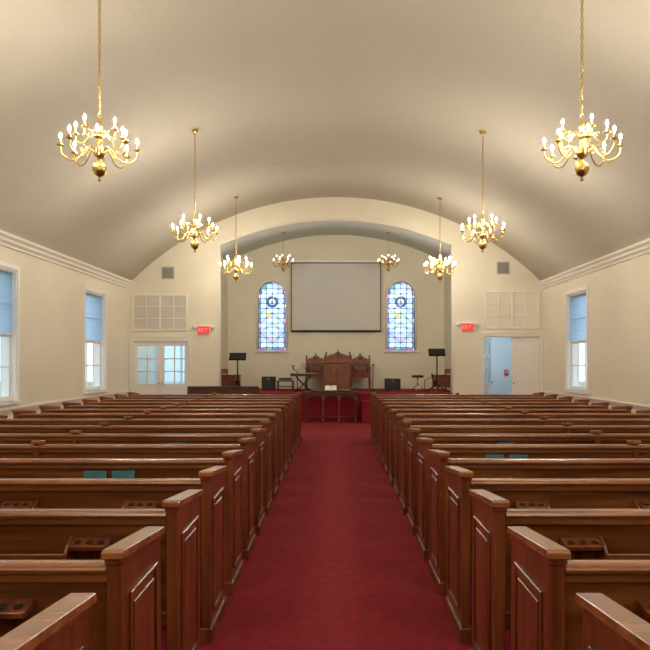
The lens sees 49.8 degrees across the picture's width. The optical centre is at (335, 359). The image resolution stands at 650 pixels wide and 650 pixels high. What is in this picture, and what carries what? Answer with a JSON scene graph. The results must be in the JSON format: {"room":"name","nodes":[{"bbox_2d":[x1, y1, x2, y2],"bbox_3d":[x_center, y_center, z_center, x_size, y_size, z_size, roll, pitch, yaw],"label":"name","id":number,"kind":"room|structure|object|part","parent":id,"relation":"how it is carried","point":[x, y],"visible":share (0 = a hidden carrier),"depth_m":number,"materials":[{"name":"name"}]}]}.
{"room":"church","nodes":[
{"label":"church","id":0,"kind":"room"},
{"bbox_2d":[0,245,154,418],"bbox_3d":[-5.840,-0.300,9.250,0.280,3.900,25.900,0,0,0],"label":"wall","id":1,"kind":"structure","parent":0,"point":[51,294],"depth_m":14.48,"materials":[{"name":"paint"}]},
{"bbox_2d":[0,261,22,405],"bbox_3d":[-5.810,-0.453,11.800,0.340,2.455,1.620,0,0,0],"label":"window","id":2,"kind":"structure","parent":1,"relation":"in","point":[9,273],"depth_m":12.47,"materials":[{"name":"white paint"}]},
{"bbox_2d":[0,390,129,413],"bbox_3d":[-5.678,0.875,7.875,0.045,0.090,22.749,0,0,0],"label":"trim","id":3,"kind":"structure","parent":1,"relation":"attached to","point":[59,402],"depth_m":14.08,"materials":[{"name":"white paint"}]},
{"bbox_2d":[0,230,133,288],"bbox_3d":[-5.620,-2.060,7.875,0.160,0.220,22.749,0,0,0],"label":"trim","id":4,"kind":"structure","parent":1,"relation":"attached to","point":[8,240],"depth_m":14.13,"materials":[{"name":"white paint"}]},
{"bbox_2d":[83,286,108,393],"bbox_3d":[-5.810,-0.453,16.570,0.340,2.455,1.620,0,0,0],"label":"window","id":5,"kind":"structure","parent":1,"relation":"in","point":[94,300],"depth_m":16.86,"materials":[{"name":"white paint"}]},
{"bbox_2d":[221,257,227,374],"bbox_3d":[-3.450,-0.760,20.735,0.100,4.820,2.530,0,0,0],"label":"wall","id":6,"kind":"structure","parent":0,"point":[224,277],"depth_m":21.34,"materials":[{"name":"paint"}]},
{"bbox_2d":[155,235,443,388],"bbox_3d":[-1.100,-1.165,22.125,9.200,5.630,0.250,0,0,0],"label":"wall","id":7,"kind":"structure","parent":0,"point":[430,292],"depth_m":22.00,"materials":[{"name":"paint"}]},
{"bbox_2d":[180,346,182,383],"bbox_3d":[-4.875,0.250,22.070,1.550,2.200,0.040,0,0,0],"label":"window","id":8,"kind":"structure","parent":7,"relation":"in","point":[181,347],"depth_m":22.05,"materials":[{"name":"white paint"}]},
{"bbox_2d":[255,280,288,351],"bbox_3d":[-2.011,-1.387,22.016,1.080,2.275,0.171,0,0,0],"label":"window","id":9,"kind":"structure","parent":7,"relation":"in","point":[263,285],"depth_m":22.07,"materials":[{"name":"multicoloured glass"}]},
{"bbox_2d":[288,260,383,331],"bbox_3d":[0.000,-2.000,21.922,2.976,2.241,0.145,0,0,0],"label":"projection screen","id":10,"kind":"object","parent":7,"relation":"attached to","point":[327,295],"visible":0.97,"depth_m":21.90,"materials":[{"name":"white fabric"}]},
{"bbox_2d":[384,280,417,351],"bbox_3d":[2.043,-1.387,22.016,1.080,2.275,0.171,0,0,0],"label":"window","id":11,"kind":"structure","parent":7,"relation":"in","point":[392,285],"depth_m":22.07,"materials":[{"name":"stained glass"},{"name":"paint"}]},
{"bbox_2d":[0,0,649,280],"bbox_3d":[0.000,-3.319,7.825,11.635,2.561,23.050,0,0,0],"label":"ceiling","id":12,"kind":"structure","parent":0,"point":[287,100],"depth_m":11.10,"materials":[{"name":"paint"}]},
{"bbox_2d":[57,0,140,181],"bbox_3d":[-2.500,-2.998,7.400,0.791,2.225,0.791,0,0,-38],"label":"chandelier","id":13,"kind":"object","parent":12,"relation":"hanging from","point":[99,169],"visible":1,"depth_m":7.37,"materials":[{"name":"gold metal"}]},
{"bbox_3d":[-2.500,-3.316,7.400,0.028,1.445,0.028,0,0,45],"label":"chain","id":14,"kind":"part","parent":13,"relation":"part of","materials":[{"name":"gold metal"}]},
{"bbox_2d":[171,128,218,251],"bbox_3d":[-2.500,-3.008,12.400,0.807,2.205,0.807,0,0,0],"label":"chandelier","id":15,"kind":"object","parent":12,"relation":"hanging from","point":[194,244],"visible":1,"depth_m":12.37,"materials":[{"name":"gold metal"}]},
{"bbox_3d":[-2.500,-3.326,12.400,0.028,1.425,0.028,0,0,-45],"label":"chain","id":16,"kind":"part","parent":15,"relation":"part of","materials":[{"name":"gold metal"}]},
{"bbox_2d":[219,196,252,281],"bbox_3d":[-2.500,-3.028,17.500,0.791,2.165,0.791,0,0,-33],"label":"chandelier","id":17,"kind":"object","parent":12,"relation":"hanging from","point":[235,276],"visible":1,"depth_m":17.48,"materials":[{"name":"gold metal"}]},
{"bbox_3d":[-2.500,-3.346,17.500,0.028,1.385,0.028,0,0,45],"label":"chain","id":18,"kind":"part","parent":17,"relation":"part of","materials":[{"name":"gold metal"}]},
{"bbox_2d":[423,197,455,281],"bbox_3d":[2.600,-3.011,17.500,0.814,2.132,0.814,0,0,0],"label":"chandelier","id":19,"kind":"object","parent":12,"relation":"hanging from","point":[439,269],"visible":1,"depth_m":17.47,"materials":[{"name":"gold metal"}]},
{"bbox_3d":[2.600,-3.329,17.500,0.028,1.351,0.028,0,0,-45],"label":"chain","id":20,"kind":"part","parent":19,"relation":"part of","materials":[{"name":"gold metal"}]},
{"bbox_2d":[460,130,505,251],"bbox_3d":[2.600,-2.991,12.400,0.791,2.172,0.791,0,0,-35],"label":"chandelier","id":21,"kind":"object","parent":12,"relation":"hanging from","point":[482,244],"visible":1,"depth_m":12.37,"materials":[{"name":"gold metal"}]},
{"bbox_3d":[2.600,-3.309,12.400,0.028,1.391,0.028,0,0,45],"label":"chain","id":22,"kind":"part","parent":21,"relation":"part of","materials":[{"name":"gold metal"}]},
{"bbox_2d":[541,0,623,181],"bbox_3d":[2.600,-2.981,7.400,0.791,2.192,0.791,0,0,33],"label":"chandelier","id":23,"kind":"object","parent":12,"relation":"hanging from","point":[582,167],"visible":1,"depth_m":7.37,"materials":[{"name":"gold metal"}]},
{"bbox_3d":[2.600,-3.299,7.400,0.028,1.411,0.028,0,0,45],"label":"chain","id":24,"kind":"part","parent":23,"relation":"part of","materials":[{"name":"gold metal"}]},
{"bbox_2d":[161,421,510,649],"bbox_3d":[0.000,1.725,9.250,12.000,0.150,26.100,0,0,0],"label":"floor","id":25,"kind":"structure","parent":0,"point":[336,562],"depth_m":5.41,"materials":[{"name":"carpet"}]},
{"bbox_2d":[0,593,96,649],"bbox_3d":[-2.466,1.149,1.811,3.495,1.003,0.617,0,0,0],"label":"pew","id":26,"kind":"object","parent":25,"relation":"on","point":[64,625],"visible":1,"depth_m":1.86,"materials":[{"name":"brown wood"}]},
{"bbox_2d":[0,526,164,649],"bbox_3d":[-2.466,1.149,2.651,3.495,1.003,0.617,0,0,0],"label":"pew","id":27,"kind":"object","parent":25,"relation":"on","point":[126,583],"visible":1,"depth_m":2.43,"materials":[{"name":"brown wood"}]},
{"bbox_2d":[0,489,202,649],"bbox_3d":[-2.466,1.149,3.491,3.495,1.003,0.617,0,0,0],"label":"pew","id":28,"kind":"object","parent":25,"relation":"on","point":[25,534],"visible":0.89,"depth_m":3.27,"materials":[{"name":"brown wood"}]},
{"bbox_2d":[0,466,226,643],"bbox_3d":[-2.466,1.149,4.331,3.495,1.003,0.617,0,0,0],"label":"pew","id":29,"kind":"object","parent":25,"relation":"on","point":[15,493],"visible":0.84,"depth_m":4.11,"materials":[{"name":"brown wood"}]},
{"bbox_2d":[0,450,243,594],"bbox_3d":[-2.466,1.149,5.171,3.495,1.003,0.617,0,0,0],"label":"pew","id":30,"kind":"object","parent":25,"relation":"on","point":[9,467],"visible":0.34,"depth_m":4.93,"materials":[{"name":"brown wood"}]},
{"bbox_2d":[83,471,106,477],"bbox_3d":[-1.692,0.886,4.908,0.153,0.217,0.052,0,0,0],"label":"book","id":31,"kind":"object","parent":30,"relation":"in","point":[87,474],"visible":0.36,"depth_m":4.90,"materials":[{"name":"teal paper"}]},
{"bbox_2d":[112,471,134,477],"bbox_3d":[-1.492,0.886,4.908,0.153,0.217,0.052,0,0,0],"label":"book","id":32,"kind":"object","parent":30,"relation":"in","point":[115,474],"visible":0.36,"depth_m":4.90,"materials":[{"name":"teal paper"}]},
{"bbox_2d":[0,438,255,560],"bbox_3d":[-2.466,1.149,6.011,3.495,1.003,0.617,0,0,0],"label":"pew","id":33,"kind":"object","parent":25,"relation":"on","point":[37,448],"visible":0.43,"depth_m":5.76,"materials":[{"name":"brown wood"}]},
{"bbox_2d":[0,428,265,534],"bbox_3d":[-2.466,1.149,6.851,3.495,1.003,0.617,0,0,0],"label":"pew","id":34,"kind":"object","parent":25,"relation":"on","point":[75,437],"visible":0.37,"depth_m":6.60,"materials":[{"name":"brown wood"}]},
{"bbox_2d":[0,421,272,514],"bbox_3d":[-2.466,1.149,7.691,3.495,1.003,0.617,0,0,0],"label":"pew","id":35,"kind":"object","parent":25,"relation":"on","point":[104,427],"visible":0.23,"depth_m":7.44,"materials":[{"name":"brown wood"}]},
{"bbox_2d":[0,415,278,499],"bbox_3d":[-2.466,1.149,8.531,3.495,1.003,0.617,0,0,0],"label":"pew","id":36,"kind":"object","parent":25,"relation":"on","point":[128,420],"visible":0.28,"depth_m":8.28,"materials":[{"name":"brown wood"}]},
{"bbox_2d":[12,410,283,486],"bbox_3d":[-2.466,1.149,9.371,3.495,1.003,0.617,0,0,0],"label":"pew","id":37,"kind":"object","parent":25,"relation":"on","point":[17,414],"visible":0.23,"depth_m":9.12,"materials":[{"name":"brown wood"}]},
{"bbox_2d":[39,406,287,475],"bbox_3d":[-2.466,1.149,10.211,3.495,1.003,0.617,0,0,0],"label":"pew","id":38,"kind":"object","parent":25,"relation":"on","point":[44,409],"visible":0.23,"depth_m":9.96,"materials":[{"name":"brown wood"}]},
{"bbox_2d":[62,402,291,466],"bbox_3d":[-2.466,1.149,11.051,3.495,1.003,0.617,0,0,0],"label":"pew","id":39,"kind":"object","parent":25,"relation":"on","point":[67,405],"visible":0.24,"depth_m":10.80,"materials":[{"name":"brown wood"}]},
{"bbox_2d":[82,399,294,458],"bbox_3d":[-2.466,1.149,11.891,3.495,1.003,0.617,0,0,0],"label":"pew","id":40,"kind":"object","parent":25,"relation":"on","point":[85,401],"visible":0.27,"depth_m":11.63,"materials":[{"name":"brown wood"}]},
{"bbox_2d":[99,396,296,451],"bbox_3d":[-2.466,1.149,12.731,3.495,1.003,0.617,0,0,0],"label":"pew","id":41,"kind":"object","parent":25,"relation":"on","point":[102,398],"visible":0.19,"depth_m":12.47,"materials":[{"name":"brown wood"}]},
{"bbox_2d":[114,394,299,446],"bbox_3d":[-2.466,1.149,13.571,3.495,1.003,0.617,0,0,0],"label":"pew","id":42,"kind":"object","parent":25,"relation":"on","point":[117,396],"visible":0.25,"depth_m":13.32,"materials":[{"name":"brown wood"}]},
{"bbox_2d":[127,392,301,440],"bbox_3d":[-2.466,1.149,14.411,3.495,1.003,0.617,0,0,0],"label":"pew","id":43,"kind":"object","parent":25,"relation":"on","point":[130,394],"visible":0.19,"depth_m":14.16,"materials":[{"name":"brown wood"}]},
{"bbox_2d":[187,386,258,393],"bbox_3d":[-2.850,1.155,17.770,1.760,0.990,0.460,0,0,0],"label":"rail","id":44,"kind":"object","parent":25,"relation":"on","point":[190,389],"visible":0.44,"depth_m":17.57,"materials":[{"name":"brown wood"}]},
{"bbox_2d":[304,391,357,422],"bbox_3d":[-0.130,1.245,18.600,1.440,0.810,0.480,0,0,0],"label":"table","id":45,"kind":"object","parent":25,"relation":"on","point":[322,394],"visible":0.99,"depth_m":18.41,"materials":[{"name":"brown wood"}]},
{"bbox_2d":[311,389,322,391],"bbox_3d":[-0.500,0.811,18.600,0.340,0.055,0.340,0,0,0],"label":"plate","id":46,"kind":"object","parent":45,"relation":"on","point":[313,390],"visible":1,"depth_m":18.51,"materials":[{"name":"gold metal"}]},
{"bbox_2d":[324,385,336,391],"bbox_3d":[-0.140,0.757,18.596,0.340,0.161,0.195,0,0,0],"label":"open book","id":47,"kind":"object","parent":45,"relation":"on","point":[327,388],"visible":1,"depth_m":18.58,"materials":[{"name":"white paper"}]},
{"bbox_2d":[338,389,349,391],"bbox_3d":[0.220,0.811,18.600,0.340,0.055,0.340,0,0,0],"label":"plate","id":48,"kind":"object","parent":45,"relation":"on","point":[340,390],"visible":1,"depth_m":18.51,"materials":[{"name":"gold metal"}]},
{"bbox_2d":[259,389,452,420],"bbox_3d":[0.000,1.275,20.525,6.780,0.750,2.930,0,0,0],"label":"stage platform","id":49,"kind":"object","parent":25,"relation":"on","point":[314,402],"visible":0.27,"depth_m":19.08,"materials":[{"name":"red carpet"}]},
{"bbox_2d":[221,369,240,385],"bbox_3d":[-3.098,0.579,20.599,0.455,0.640,0.460,0,0,16],"label":"wooden chair","id":50,"kind":"object","parent":49,"relation":"on","point":[226,380],"visible":0.7,"depth_m":20.43,"materials":[{"name":"red wood"}]},
{"bbox_2d":[229,353,245,385],"bbox_3d":[-2.796,0.345,19.831,0.541,1.105,0.478,0,0,0],"label":"music stand","id":51,"kind":"object","parent":49,"relation":"on","point":[232,356],"visible":0.66,"depth_m":19.91,"materials":[{"name":"black metal"}]},
{"bbox_2d":[262,376,275,389],"bbox_3d":[-2.020,0.698,21.065,0.400,0.400,0.370,0,0,0],"label":"loudspeaker","id":52,"kind":"object","parent":49,"relation":"on","point":[268,382],"visible":1,"depth_m":20.89,"materials":[{"name":"black plastic"}]},
{"bbox_2d":[276,380,294,390],"bbox_3d":[-1.500,0.754,20.800,0.520,0.290,0.400,0,0,0],"label":"side table","id":53,"kind":"object","parent":49,"relation":"on","point":[277,381],"visible":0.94,"depth_m":20.62,"materials":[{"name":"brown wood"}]},
{"bbox_2d":[278,377,292,380],"bbox_3d":[-1.500,0.563,20.790,0.400,0.090,0.321,0,0,0],"label":"amplifier","id":54,"kind":"object","parent":53,"relation":"on","point":[279,378],"visible":1,"depth_m":20.65,"materials":[{"name":"grey plastic"}]},
{"bbox_2d":[292,365,301,390],"bbox_3d":[-1.125,0.521,20.300,0.290,0.755,0.280,0,0,0],"label":"microphone stand","id":55,"kind":"object","parent":49,"relation":"on","point":[292,365],"visible":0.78,"depth_m":20.26,"materials":[{"name":"black metal"}]},
{"bbox_2d":[290,373,315,391],"bbox_3d":[-0.920,0.632,19.750,0.720,0.534,0.340,0,0,0],"label":"electronic keyboard","id":56,"kind":"object","parent":49,"relation":"on","point":[291,374],"visible":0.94,"depth_m":19.61,"materials":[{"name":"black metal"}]},
{"bbox_2d":[305,353,324,389],"bbox_3d":[-0.620,0.339,21.233,0.630,1.120,0.564,0,0,0],"label":"chair","id":57,"kind":"object","parent":49,"relation":"on","point":[314,364],"visible":0.66,"depth_m":21.45,"materials":[{"name":"red wood"}]},
{"bbox_2d":[321,359,352,390],"bbox_3d":[0.020,0.429,20.200,0.900,0.940,0.560,0,0,0],"label":"pulpit","id":58,"kind":"object","parent":49,"relation":"on","point":[336,372],"visible":0.9,"depth_m":19.97,"materials":[{"name":"red wood"}]},
{"bbox_2d":[325,350,350,387],"bbox_3d":[0.060,0.289,21.183,0.790,1.220,0.564,0,0,0],"label":"chair","id":59,"kind":"object","parent":49,"relation":"on","point":[337,355],"visible":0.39,"depth_m":21.40,"materials":[{"name":"red wood"}]},
{"bbox_2d":[351,353,370,389],"bbox_3d":[0.740,0.339,21.233,0.630,1.120,0.564,0,0,0],"label":"chair","id":60,"kind":"object","parent":49,"relation":"on","point":[360,366],"visible":0.95,"depth_m":21.45,"materials":[{"name":"red wood"}]},
{"bbox_2d":[368,364,377,390],"bbox_3d":[1.070,0.506,20.300,0.280,0.785,0.280,0,0,0],"label":"microphone stand","id":61,"kind":"object","parent":49,"relation":"on","point":[372,364],"visible":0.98,"depth_m":20.30,"materials":[{"name":"black metal"}]},
{"bbox_2d":[384,378,400,389],"bbox_3d":[1.700,0.738,21.065,0.460,0.360,0.370,0,0,0],"label":"loudspeaker","id":62,"kind":"object","parent":49,"relation":"on","point":[389,383],"visible":0.96,"depth_m":20.89,"materials":[{"name":"black plastic"}]},
{"bbox_2d":[378,390,413,391],"bbox_3d":[1.761,0.891,20.109,0.982,0.016,1.132,0,0,-44],"label":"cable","id":63,"kind":"object","parent":49,"relation":"on","point":[378,390],"visible":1,"depth_m":19.89,"materials":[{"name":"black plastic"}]},
{"bbox_2d":[412,375,423,389],"bbox_3d":[2.432,0.672,20.736,0.375,0.446,0.378,0,0,0],"label":"stool","id":64,"kind":"object","parent":49,"relation":"on","point":[413,376],"visible":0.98,"depth_m":20.65,"materials":[{"name":"black metal"}]},
{"bbox_2d":[427,349,445,391],"bbox_3d":[2.873,0.285,19.831,0.541,1.225,0.478,0,0,0],"label":"music stand","id":65,"kind":"object","parent":49,"relation":"on","point":[431,352],"visible":1,"depth_m":19.91,"materials":[{"name":"black metal"}]},
{"bbox_2d":[432,369,450,390],"bbox_3d":[3.118,0.579,20.599,0.455,0.640,0.460,0,0,-16],"label":"wooden chair","id":66,"kind":"object","parent":49,"relation":"on","point":[443,380],"visible":0.73,"depth_m":20.42,"materials":[{"name":"red wood"}]},
{"bbox_2d":[361,400,370,422],"bbox_3d":[1.340,1.369,18.635,1.320,0.562,0.840,0,0,0],"label":"steps","id":67,"kind":"structure","parent":25,"relation":"on","point":[365,404],"depth_m":18.49,"materials":[{"name":"red carpet"}]},
{"bbox_2d":[370,392,544,440],"bbox_3d":[2.466,1.149,14.411,3.495,1.003,0.617,0,0,0],"label":"pew","id":68,"kind":"object","parent":25,"relation":"on","point":[539,394],"visible":0.19,"depth_m":14.16,"materials":[{"name":"brown wood"}]},
{"bbox_2d":[372,394,557,446],"bbox_3d":[2.466,1.149,13.571,3.495,1.003,0.617,0,0,0],"label":"pew","id":69,"kind":"object","parent":25,"relation":"on","point":[551,396],"visible":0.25,"depth_m":13.32,"materials":[{"name":"brown wood"}]},
{"bbox_2d":[375,396,572,451],"bbox_3d":[2.466,1.149,12.731,3.495,1.003,0.617,0,0,0],"label":"pew","id":70,"kind":"object","parent":25,"relation":"on","point":[568,398],"visible":0.2,"depth_m":12.47,"materials":[{"name":"brown wood"}]},
{"bbox_2d":[377,399,589,458],"bbox_3d":[2.466,1.149,11.891,3.495,1.003,0.617,0,0,0],"label":"pew","id":71,"kind":"object","parent":25,"relation":"on","point":[581,401],"visible":0.21,"depth_m":11.63,"materials":[{"name":"brown wood"}]},
{"bbox_2d":[380,402,609,466],"bbox_3d":[2.466,1.149,11.051,3.495,1.003,0.617,0,0,0],"label":"pew","id":72,"kind":"object","parent":25,"relation":"on","point":[600,405],"visible":0.27,"depth_m":10.80,"materials":[{"name":"brown wood"}]},
{"bbox_2d":[384,406,632,475],"bbox_3d":[2.466,1.149,10.211,3.495,1.003,0.617,0,0,0],"label":"pew","id":73,"kind":"object","parent":25,"relation":"on","point":[615,409],"visible":0.21,"depth_m":9.96,"materials":[{"name":"brown wood"}]},
{"bbox_2d":[388,410,649,486],"bbox_3d":[2.466,1.149,9.371,3.495,1.003,0.617,0,0,0],"label":"pew","id":74,"kind":"object","parent":25,"relation":"on","point":[640,414],"visible":0.23,"depth_m":9.12,"materials":[{"name":"brown wood"}]},
{"bbox_2d":[393,415,649,499],"bbox_3d":[2.466,1.149,8.531,3.495,1.003,0.617,0,0,0],"label":"pew","id":75,"kind":"object","parent":25,"relation":"on","point":[543,420],"visible":0.24,"depth_m":8.28,"materials":[{"name":"brown wood"}]},
{"bbox_2d":[399,421,649,514],"bbox_3d":[2.466,1.149,7.691,3.495,1.003,0.617,0,0,0],"label":"pew","id":76,"kind":"object","parent":25,"relation":"on","point":[566,427],"visible":0.26,"depth_m":7.44,"materials":[{"name":"brown wood"}]},
{"bbox_2d":[406,428,649,534],"bbox_3d":[2.466,1.149,6.851,3.495,1.003,0.617,0,0,0],"label":"pew","id":77,"kind":"object","parent":25,"relation":"on","point":[595,437],"visible":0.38,"depth_m":6.60,"materials":[{"name":"brown wood"}]},
{"bbox_2d":[416,438,649,560],"bbox_3d":[2.466,1.149,6.011,3.495,1.003,0.617,0,0,0],"label":"pew","id":78,"kind":"object","parent":25,"relation":"on","point":[634,448],"visible":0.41,"depth_m":5.76,"materials":[{"name":"brown wood"}]},
{"bbox_2d":[484,455,503,457],"bbox_3d":[1.298,0.886,5.748,0.153,0.217,0.052,0,0,0],"label":"book","id":79,"kind":"object","parent":78,"relation":"in","point":[485,456],"visible":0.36,"depth_m":5.74,"materials":[{"name":"teal paper"}]},
{"bbox_2d":[508,455,527,457],"bbox_3d":[1.498,0.886,5.748,0.153,0.217,0.052,0,0,0],"label":"book","id":80,"kind":"object","parent":78,"relation":"in","point":[509,456],"visible":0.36,"depth_m":5.74,"materials":[{"name":"teal paper"}]},
{"bbox_2d":[428,450,649,594],"bbox_3d":[2.466,1.149,5.171,3.495,1.003,0.617,0,0,0],"label":"pew","id":81,"kind":"object","parent":25,"relation":"on","point":[481,467],"visible":0.41,"depth_m":4.95,"materials":[{"name":"brown wood"}]},
{"bbox_2d":[445,466,649,643],"bbox_3d":[2.466,1.149,4.331,3.495,1.003,0.617,0,0,0],"label":"pew","id":82,"kind":"object","parent":25,"relation":"on","point":[521,493],"visible":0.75,"depth_m":4.11,"materials":[{"name":"brown wood"}]},
{"bbox_2d":[469,489,649,649],"bbox_3d":[2.466,1.149,3.491,3.495,1.003,0.617,0,0,0],"label":"pew","id":83,"kind":"object","parent":25,"relation":"on","point":[588,534],"visible":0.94,"depth_m":3.27,"materials":[{"name":"brown wood"}]},
{"bbox_2d":[507,526,649,649],"bbox_3d":[2.466,1.149,2.651,3.495,1.003,0.617,0,0,0],"label":"pew","id":84,"kind":"object","parent":25,"relation":"on","point":[545,583],"visible":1,"depth_m":2.44,"materials":[{"name":"brown wood"}]},
{"bbox_2d":[575,593,649,649],"bbox_3d":[2.466,1.149,1.811,3.495,1.003,0.617,0,0,0],"label":"pew","id":85,"kind":"object","parent":25,"relation":"on","point":[607,625],"visible":1,"depth_m":1.89,"materials":[{"name":"brown wood"}]},
{"bbox_2d":[129,197,542,393],"bbox_3d":[0.000,-1.435,19.360,11.400,6.170,0.220,0,0,0],"label":"wall","id":86,"kind":"structure","parent":0,"point":[196,274],"depth_m":19.25,"materials":[{"name":"paint"}]},
{"bbox_2d":[134,342,160,393],"bbox_3d":[-5.205,0.568,19.294,0.746,2.145,0.103,0,0,0],"label":"leaf","id":87,"kind":"object","parent":86,"relation":"attached to","point":[147,388],"visible":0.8,"depth_m":19.30,"materials":[{"name":"white paint"}]},
{"bbox_2d":[128,336,190,391],"bbox_3d":[-4.841,0.500,19.337,1.717,2.300,0.265,0,0,0],"label":"frame","id":88,"kind":"object","parent":86,"relation":"attached to","point":[132,339],"visible":0.8,"depth_m":19.23,"materials":[{"name":"white paint"}]},
{"bbox_2d":[132,294,187,330],"bbox_3d":[-4.840,-1.305,19.235,1.520,1.010,0.030,0,0,0],"label":"window","id":89,"kind":"structure","parent":86,"relation":"in","point":[150,312],"depth_m":19.24,"materials":[{"name":"white paint"}]},
{"bbox_2d":[162,267,173,278],"bbox_3d":[-4.620,-2.393,19.235,0.340,0.340,0.030,0,0,0],"label":"air vent","id":90,"kind":"object","parent":86,"relation":"in","point":[167,272],"visible":1,"depth_m":19.23,"materials":[{"name":"grey metal"}]},
{"bbox_2d":[161,342,187,393],"bbox_3d":[-4.455,0.568,19.294,0.746,2.145,0.103,0,0,0],"label":"leaf","id":91,"kind":"object","parent":86,"relation":"attached to","point":[174,388],"visible":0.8,"depth_m":19.30,"materials":[{"name":"white paint"}]},
{"bbox_2d":[192,325,214,333],"bbox_3d":[-3.630,-0.836,19.194,0.610,0.243,0.113,0,0,0],"label":"exit sign","id":92,"kind":"object","parent":86,"relation":"attached to","point":[200,329],"visible":1,"depth_m":19.18,"materials":[{"name":"red plastic"}]},
{"bbox_2d":[219,219,452,392],"bbox_3d":[0.000,-1.485,19.238,6.418,4.770,0.039,0,0,0],"label":"trim","id":93,"kind":"structure","parent":86,"relation":"attached to","point":[323,219],"depth_m":19.22,"materials":[{"name":"white paint"}]},
{"bbox_2d":[456,322,478,330],"bbox_3d":[3.603,-0.919,19.194,0.610,0.243,0.113,0,0,0],"label":"exit sign","id":94,"kind":"object","parent":86,"relation":"attached to","point":[464,326],"visible":1,"depth_m":19.18,"materials":[{"name":"red plastic"}]},
{"bbox_2d":[497,262,508,273],"bbox_3d":[4.593,-2.530,19.235,0.340,0.340,0.030,0,0,0],"label":"air vent","id":95,"kind":"object","parent":86,"relation":"in","point":[502,267],"visible":1,"depth_m":19.23,"materials":[{"name":"grey metal"}]},
{"bbox_2d":[480,332,543,393],"bbox_3d":[4.829,0.440,19.337,1.737,2.420,0.265,0,0,0],"label":"frame","id":96,"kind":"object","parent":86,"relation":"attached to","point":[482,334],"visible":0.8,"depth_m":19.23,"materials":[{"name":"white paint"}]},
{"bbox_2d":[485,291,539,328],"bbox_3d":[4.850,-1.375,19.235,1.500,1.050,0.030,0,0,0],"label":"window","id":97,"kind":"structure","parent":86,"relation":"in","point":[503,309],"depth_m":19.24,"materials":[{"name":"white paint"}]},
{"bbox_2d":[511,337,538,393],"bbox_3d":[5.220,0.507,19.294,0.756,2.265,0.103,0,0,0],"label":"door leaf","id":98,"kind":"structure","parent":86,"relation":"in","point":[524,350],"depth_m":19.31,"materials":[{"name":"white paint"}]},
{"bbox_2d":[221,222,450,261],"bbox_3d":[0.000,-3.555,20.700,6.908,0.991,2.800,0,0,0],"label":"ceiling","id":99,"kind":"structure","parent":0,"point":[427,245],"depth_m":20.79,"materials":[{"name":"paint"}]},
{"bbox_2d":[273,232,293,272],"bbox_3d":[-1.550,-3.184,20.600,0.654,1.212,0.654,0,0,0],"label":"chandelier","id":100,"kind":"object","parent":99,"relation":"hanging from","point":[283,264],"visible":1,"depth_m":20.56,"materials":[{"name":"gold metal"}]},
{"bbox_2d":[378,232,399,272],"bbox_3d":[1.540,-3.185,20.600,0.654,1.214,0.654,0,0,0],"label":"chandelier","id":101,"kind":"object","parent":99,"relation":"hanging from","point":[388,264],"visible":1,"depth_m":20.57,"materials":[{"name":"gold metal"}]},
{"bbox_2d":[444,257,450,389],"bbox_3d":[3.450,-0.760,20.735,0.100,4.820,2.530,0,0,0],"label":"wall","id":102,"kind":"structure","parent":0,"point":[447,278],"depth_m":21.34,"materials":[{"name":"paint"}]},
{"bbox_2d":[484,337,510,393],"bbox_3d":[4.600,0.200,20.835,2.200,2.900,2.730,0,0,0],"label":"wall","id":103,"kind":"structure","parent":0,"point":[500,346],"depth_m":22.00,"materials":[{"name":"blue paint"}]},
{"bbox_2d":[484,338,492,393],"bbox_3d":[4.285,0.507,19.804,0.103,2.265,0.756,0,0,30],"label":"open door leaf","id":104,"kind":"structure","parent":103,"relation":"in","point":[487,386],"depth_m":19.92,"materials":[{"name":"white paint"}]},
{"bbox_2d":[504,370,508,375],"bbox_3d":[5.350,0.400,21.978,0.120,0.180,0.080,0,0,0],"label":"fire alarm box","id":105,"kind":"object","parent":103,"relation":"attached to","point":[506,372],"visible":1,"depth_m":21.95,"materials":[{"name":"red plastic"}]},
{"bbox_2d":[543,253,649,412],"bbox_3d":[5.840,-0.300,9.250,0.280,3.900,25.900,0,0,0],"label":"wall","id":106,"kind":"structure","parent":0,"point":[619,294],"depth_m":14.48,"materials":[{"name":"paint"}]},
{"bbox_2d":[563,286,588,393],"bbox_3d":[5.810,-0.453,16.570,0.340,2.455,1.620,0,0,0],"label":"window","id":107,"kind":"structure","parent":106,"relation":"in","point":[576,300],"depth_m":16.86,"materials":[{"name":"white paint"}]},
{"bbox_2d":[538,238,649,288],"bbox_3d":[5.620,-2.060,7.875,0.160,0.220,22.749,0,0,0],"label":"trim","id":108,"kind":"structure","parent":106,"relation":"attached to","point":[643,247],"depth_m":14.82,"materials":[{"name":"white paint"}]},
{"bbox_2d":[542,390,649,409],"bbox_3d":[5.678,0.875,7.875,0.045,0.090,22.749,0,0,0],"label":"trim","id":109,"kind":"structure","parent":106,"relation":"attached to","point":[612,402],"depth_m":14.80,"materials":[{"name":"white paint"}]},
{"label":"outside","id":110,"kind":"structure","parent":0,"visible":0},
{"bbox_2d":[87,382,584,386],"bbox_3d":[0.000,2.200,15.000,120.000,0.100,110.000,0,0,0],"label":"ground","id":111,"kind":"structure","parent":110,"point":[89,384],"depth_m":64.05,"materials":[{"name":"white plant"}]}
]}

